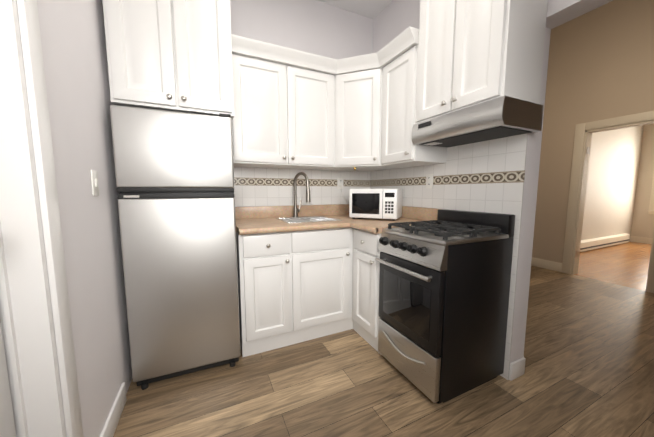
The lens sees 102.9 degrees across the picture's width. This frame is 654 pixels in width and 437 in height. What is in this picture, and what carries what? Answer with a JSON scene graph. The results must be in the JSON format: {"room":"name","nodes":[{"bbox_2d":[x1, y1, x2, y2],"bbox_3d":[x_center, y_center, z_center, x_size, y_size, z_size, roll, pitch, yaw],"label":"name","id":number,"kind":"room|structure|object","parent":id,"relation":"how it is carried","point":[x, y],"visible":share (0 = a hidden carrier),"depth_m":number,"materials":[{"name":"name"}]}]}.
{"room":"kitchen","nodes":[
{"label":"kitchen","id":0,"kind":"room"},
{"bbox_2d":[16,0,131,436],"bbox_3d":[-0.763,-0.334,0.362,0.140,2.900,3.400,-3,7,-25],"label":"wall","id":1,"kind":"structure","parent":0,"point":[73,44],"depth_m":1.11,"materials":[{"name":"paint"}]},
{"bbox_2d":[0,320,15,436],"bbox_3d":[-0.756,0.110,0.378,0.116,1.998,0.790,-3,7,-25],"label":"door","id":2,"kind":"structure","parent":1,"relation":"in","point":[7,425],"depth_m":0.75,"materials":[{"name":"white wood"}]},
{"bbox_2d":[0,0,83,436],"bbox_3d":[-0.744,0.063,0.385,0.159,2.105,1.000,-3,7,-25],"label":"door frame","id":3,"kind":"structure","parent":1,"relation":"attached to","point":[30,345],"depth_m":0.78,"materials":[{"name":"white wood"}]},
{"bbox_2d":[90,170,98,195],"bbox_3d":[-1.060,-0.163,1.195,0.012,0.115,0.070,-3,7,-25],"label":"light switch","id":4,"kind":"object","parent":1,"relation":"attached to","point":[94,182],"visible":1,"depth_m":1.19,"materials":[{"name":"white plastic"}]},
{"bbox_2d":[100,382,126,436],"bbox_3d":[-1.006,0.980,1.202,0.014,0.110,0.530,-3,7,-25],"label":"baseboard","id":5,"kind":"structure","parent":1,"relation":"attached to","point":[109,428],"depth_m":1.27,"materials":[{"name":"white wood"}]},
{"bbox_2d":[102,0,181,111],"bbox_3d":[-1.124,-1.066,1.658,0.308,0.835,0.617,-3,7,-25],"label":"upper cabinet","id":6,"kind":"object","parent":1,"relation":"attached to","point":[142,41],"depth_m":1.40,"materials":[{"name":"white wood"}]},
{"bbox_2d":[318,0,391,18],"bbox_3d":[3.507,-2.434,2.165,9.580,0.900,3.680,-3,7,-25],"label":"ceiling","id":7,"kind":"structure","parent":0,"point":[372,9],"depth_m":2.46,"materials":[{"name":"white paint"}]},
{"bbox_2d":[113,242,653,436],"bbox_3d":[3.507,0.928,2.518,9.580,0.060,3.680,-3,7,-25],"label":"floor","id":8,"kind":"structure","parent":0,"point":[589,355],"depth_m":1.53,"materials":[{"name":"wood"}]},
{"bbox_2d":[110,105,240,389],"bbox_3d":[-0.953,0.163,1.783,0.604,1.614,0.586,-3,7,-25],"label":"fridge","id":9,"kind":"object","parent":8,"relation":"on","point":[174,173],"visible":1,"depth_m":1.51,"materials":[{"name":"grey metal"}]},
{"bbox_2d":[236,232,294,356],"bbox_3d":[-0.545,0.502,2.097,0.355,0.875,0.617,-3,7,-25],"label":"base cabinet","id":10,"kind":"object","parent":8,"relation":"on","point":[265,263],"depth_m":1.82,"materials":[{"name":"white wood"}]},
{"bbox_2d":[236,216,406,235],"bbox_3d":[-0.045,0.024,2.270,1.450,0.040,0.642,-3,7,-25],"label":"countertop","id":11,"kind":"structure","parent":10,"relation":"on","point":[261,224],"depth_m":1.89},
{"bbox_2d":[292,172,310,216],"bbox_3d":[-0.230,-0.207,2.298,0.112,0.404,0.216,-3,7,-25],"label":"faucet","id":12,"kind":"object","parent":11,"relation":"on","point":[295,210],"depth_m":2.33,"materials":[{"name":"silver metal"}]},
{"bbox_2d":[275,208,342,223],"bbox_3d":[-0.173,0.040,2.233,0.456,0.244,0.428,-3,7,-25],"label":"sink","id":13,"kind":"object","parent":11,"relation":"in","point":[288,215],"depth_m":2.43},
{"bbox_2d":[349,189,402,220],"bbox_3d":[0.431,-0.130,2.280,0.400,0.257,0.315,3,7,24],"label":"microwave","id":14,"kind":"object","parent":11,"relation":"on","point":[377,203],"visible":1,"depth_m":2.14,"materials":[{"name":"white plastic"}]},
{"bbox_2d":[295,228,350,343],"bbox_3d":[-0.151,0.483,2.282,0.518,0.875,0.617,-3,7,-25],"label":"base cabinet","id":15,"kind":"object","parent":8,"relation":"on","point":[307,272],"depth_m":2.00,"materials":[{"name":"white wood"}]},
{"bbox_2d":[351,220,429,235],"bbox_3d":[0.537,0.052,2.008,0.622,0.040,0.330,-3,7,-25],"label":"countertop","id":16,"kind":"structure","parent":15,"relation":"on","point":[376,226],"depth_m":1.94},
{"bbox_2d":[351,228,381,351],"bbox_3d":[0.549,0.506,2.060,0.597,0.875,0.327,-3,7,-25],"label":"base cabinet","id":17,"kind":"object","parent":8,"relation":"on","point":[365,271],"depth_m":1.93,"materials":[{"name":"white wood"}]},
{"bbox_2d":[375,209,514,403],"bbox_3d":[0.699,0.475,1.660,0.644,1.020,0.509,-3,7,-25],"label":"stove","id":18,"kind":"object","parent":8,"relation":"on","point":[444,283],"visible":1,"depth_m":1.47,"materials":[{"name":"black metal"}]},
{"bbox_2d":[230,0,643,241],"bbox_3d":[2.752,-1.109,3.914,9.580,3.700,0.140,-3,7,-25],"label":"wall","id":19,"kind":"structure","parent":0,"point":[317,27],"depth_m":2.61,"materials":[{"name":"paint"}]},
{"bbox_2d":[174,0,237,127],"bbox_3d":[-0.845,-1.080,1.789,0.309,0.835,0.617,-3,7,-25],"label":"upper cabinet","id":20,"kind":"object","parent":19,"relation":"attached to","point":[207,78],"depth_m":1.53,"materials":[{"name":"white wood"}]},
{"bbox_2d":[232,36,289,167],"bbox_3d":[-0.572,-0.860,2.102,0.425,0.853,0.327,-3,7,-25],"label":"upper cabinet","id":21,"kind":"object","parent":19,"relation":"attached to","point":[286,107],"depth_m":1.96,"materials":[{"name":"white wood"}]},
{"bbox_2d":[235,204,348,219],"bbox_3d":[-0.177,-0.077,2.542,1.450,0.105,0.021,-3,7,-25],"label":"backsplash","id":22,"kind":"structure","parent":19,"relation":"attached to","point":[240,213],"depth_m":2.36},
{"bbox_2d":[234,166,370,206],"bbox_3d":[-0.183,-0.313,2.525,1.441,0.363,0.008,-3,7,-25],"label":"wall tiles","id":23,"kind":"structure","parent":19,"relation":"attached to","point":[257,186],"depth_m":2.44,"materials":[{"name":"white tile"}]},
{"bbox_2d":[337,178,348,201],"bbox_3d":[0.180,-0.289,2.669,0.147,0.255,0.045,-3,7,-25],"label":"electrical outlet","id":24,"kind":"object","parent":23,"relation":"attached to","point":[339,183],"visible":1,"depth_m":2.65,"materials":[{"name":"white plastic"}]},
{"bbox_2d":[289,52,333,169],"bbox_3d":[-0.188,-0.879,2.282,0.425,0.853,0.327,-3,7,-25],"label":"upper cabinet","id":25,"kind":"object","parent":19,"relation":"attached to","point":[311,77],"depth_m":2.13,"materials":[{"name":"white wood"}]},
{"bbox_2d":[330,52,396,171],"bbox_3d":[0.332,-0.889,2.377,0.597,0.853,0.597,-3,7,-25],"label":"upper cabinet","id":26,"kind":"object","parent":19,"relation":"attached to","point":[357,79],"depth_m":2.16,"materials":[{"name":"white wood"}]},
{"bbox_2d":[378,28,446,167],"bbox_3d":[0.661,-0.849,1.997,0.327,0.853,0.375,-3,7,-25],"label":"upper cabinet","id":27,"kind":"object","parent":19,"relation":"attached to","point":[396,148],"depth_m":1.90,"materials":[{"name":"white wood"}]},
{"bbox_2d":[402,206,438,219],"bbox_3d":[0.676,-0.063,2.407,0.021,0.105,0.951,-3,7,-25],"label":"backsplash","id":28,"kind":"structure","parent":19,"relation":"attached to","point":[411,213],"depth_m":2.17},
{"bbox_2d":[414,0,449,123],"bbox_3d":[0.804,-1.080,1.669,0.327,0.890,0.289,-3,7,-25],"label":"upper cabinet","id":29,"kind":"object","parent":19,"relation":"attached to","point":[432,66],"depth_m":1.62,"materials":[{"name":"white wood"}]},
{"bbox_2d":[510,357,525,375],"bbox_3d":[0.933,0.862,2.334,0.017,0.110,1.524,-3,7,-25],"label":"baseboard","id":30,"kind":"structure","parent":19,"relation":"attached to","point":[517,368],"depth_m":1.62,"materials":[{"name":"white wood"}]},
{"bbox_2d":[580,233,629,251],"bbox_3d":[5.114,0.517,5.085,3.580,0.220,0.074,-3,7,-25],"label":"baseboard heater","id":31,"kind":"object","parent":19,"relation":"attached to","point":[596,243],"visible":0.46,"depth_m":5.29,"materials":[{"name":"white metal"}]},
{"bbox_2d":[373,0,550,372],"bbox_3d":[0.861,-0.921,2.121,0.140,3.700,1.510,-3,7,-25],"label":"wall pillar","id":32,"kind":"structure","parent":0,"point":[393,19],"depth_m":1.57,"materials":[{"name":"paint"}]},
{"bbox_2d":[371,133,527,379],"bbox_3d":[0.796,0.112,2.193,0.008,1.630,1.501,-3,7,-25],"label":"wall tiles","id":33,"kind":"structure","parent":32,"relation":"attached to","point":[487,176],"depth_m":1.71,"materials":[{"name":"white tile"}]},
{"bbox_2d":[426,174,432,187],"bbox_3d":[0.818,-0.298,2.082,0.008,0.114,0.070,-3,7,-25],"label":"electrical outlet","id":34,"kind":"object","parent":33,"relation":"attached to","point":[429,180],"visible":1,"depth_m":2.08,"materials":[{"name":"white plastic"}]},
{"bbox_2d":[546,0,612,28],"bbox_3d":[1.585,-1.780,0.484,0.140,1.650,1.890,-3,7,-25],"label":"ceiling beam","id":35,"kind":"structure","parent":0,"point":[560,12],"depth_m":1.31,"materials":[{"name":"paint"}]},
{"bbox_2d":[446,0,547,113],"bbox_3d":[0.927,-1.052,1.409,0.327,0.890,0.288,-3,7,-25],"label":"upper cabinet","id":36,"kind":"object","parent":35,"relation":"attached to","point":[497,46],"depth_m":1.33,"materials":[{"name":"white wood"}]},
{"bbox_2d":[412,96,543,147],"bbox_3d":[0.860,-0.550,1.581,0.346,0.138,0.600,-3,7,-25],"label":"range hood","id":37,"kind":"object","parent":36,"relation":"attached to","point":[502,117],"visible":1,"depth_m":1.39,"materials":[{"name":"silver metal"}]},
{"bbox_2d":[532,0,653,266],"bbox_3d":[3.932,-0.963,2.521,0.140,3.700,3.400,-3,7,-25],"label":"wall","id":38,"kind":"structure","parent":0,"point":[600,62],"depth_m":3.44,"materials":[{"name":"beige paint"}]},
{"bbox_2d":[531,257,561,271],"bbox_3d":[3.259,0.682,3.948,0.014,0.130,0.490,-3,7,-25],"label":"baseboard","id":39,"kind":"structure","parent":38,"relation":"attached to","point":[547,264],"depth_m":3.87,"materials":[{"name":"beige wood"}]},
{"bbox_2d":[562,111,653,292],"bbox_3d":[3.626,-0.210,3.253,0.180,2.050,0.905,-3,7,-25],"label":"door frame","id":40,"kind":"structure","parent":38,"relation":"attached to","point":[582,130],"depth_m":3.51,"materials":[{"name":"beige wood"}]},
{"bbox_2d":[630,124,653,237],"bbox_3d":[7.774,-1.153,4.328,0.140,3.700,3.390,-3,7,-25],"label":"wall","id":41,"kind":"structure","parent":0,"point":[642,222],"depth_m":5.76,"materials":[{"name":"paint"}]},
{"bbox_2d":[630,236,651,243],"bbox_3d":[7.707,0.627,4.477,0.014,0.130,3.400,-3,7,-25],"label":"baseboard","id":42,"kind":"structure","parent":41,"relation":"attached to","point":[641,239],"depth_m":5.84,"materials":[{"name":"beige wood"}]},
{"bbox_2d":[648,174,653,213],"bbox_3d":[7.328,-0.879,5.073,0.059,1.680,1.260,-3,7,-25],"label":"room window","id":43,"kind":"structure","parent":41,"relation":"in","point":[651,208],"depth_m":5.67,"materials":[{"name":"beige"}]}
]}

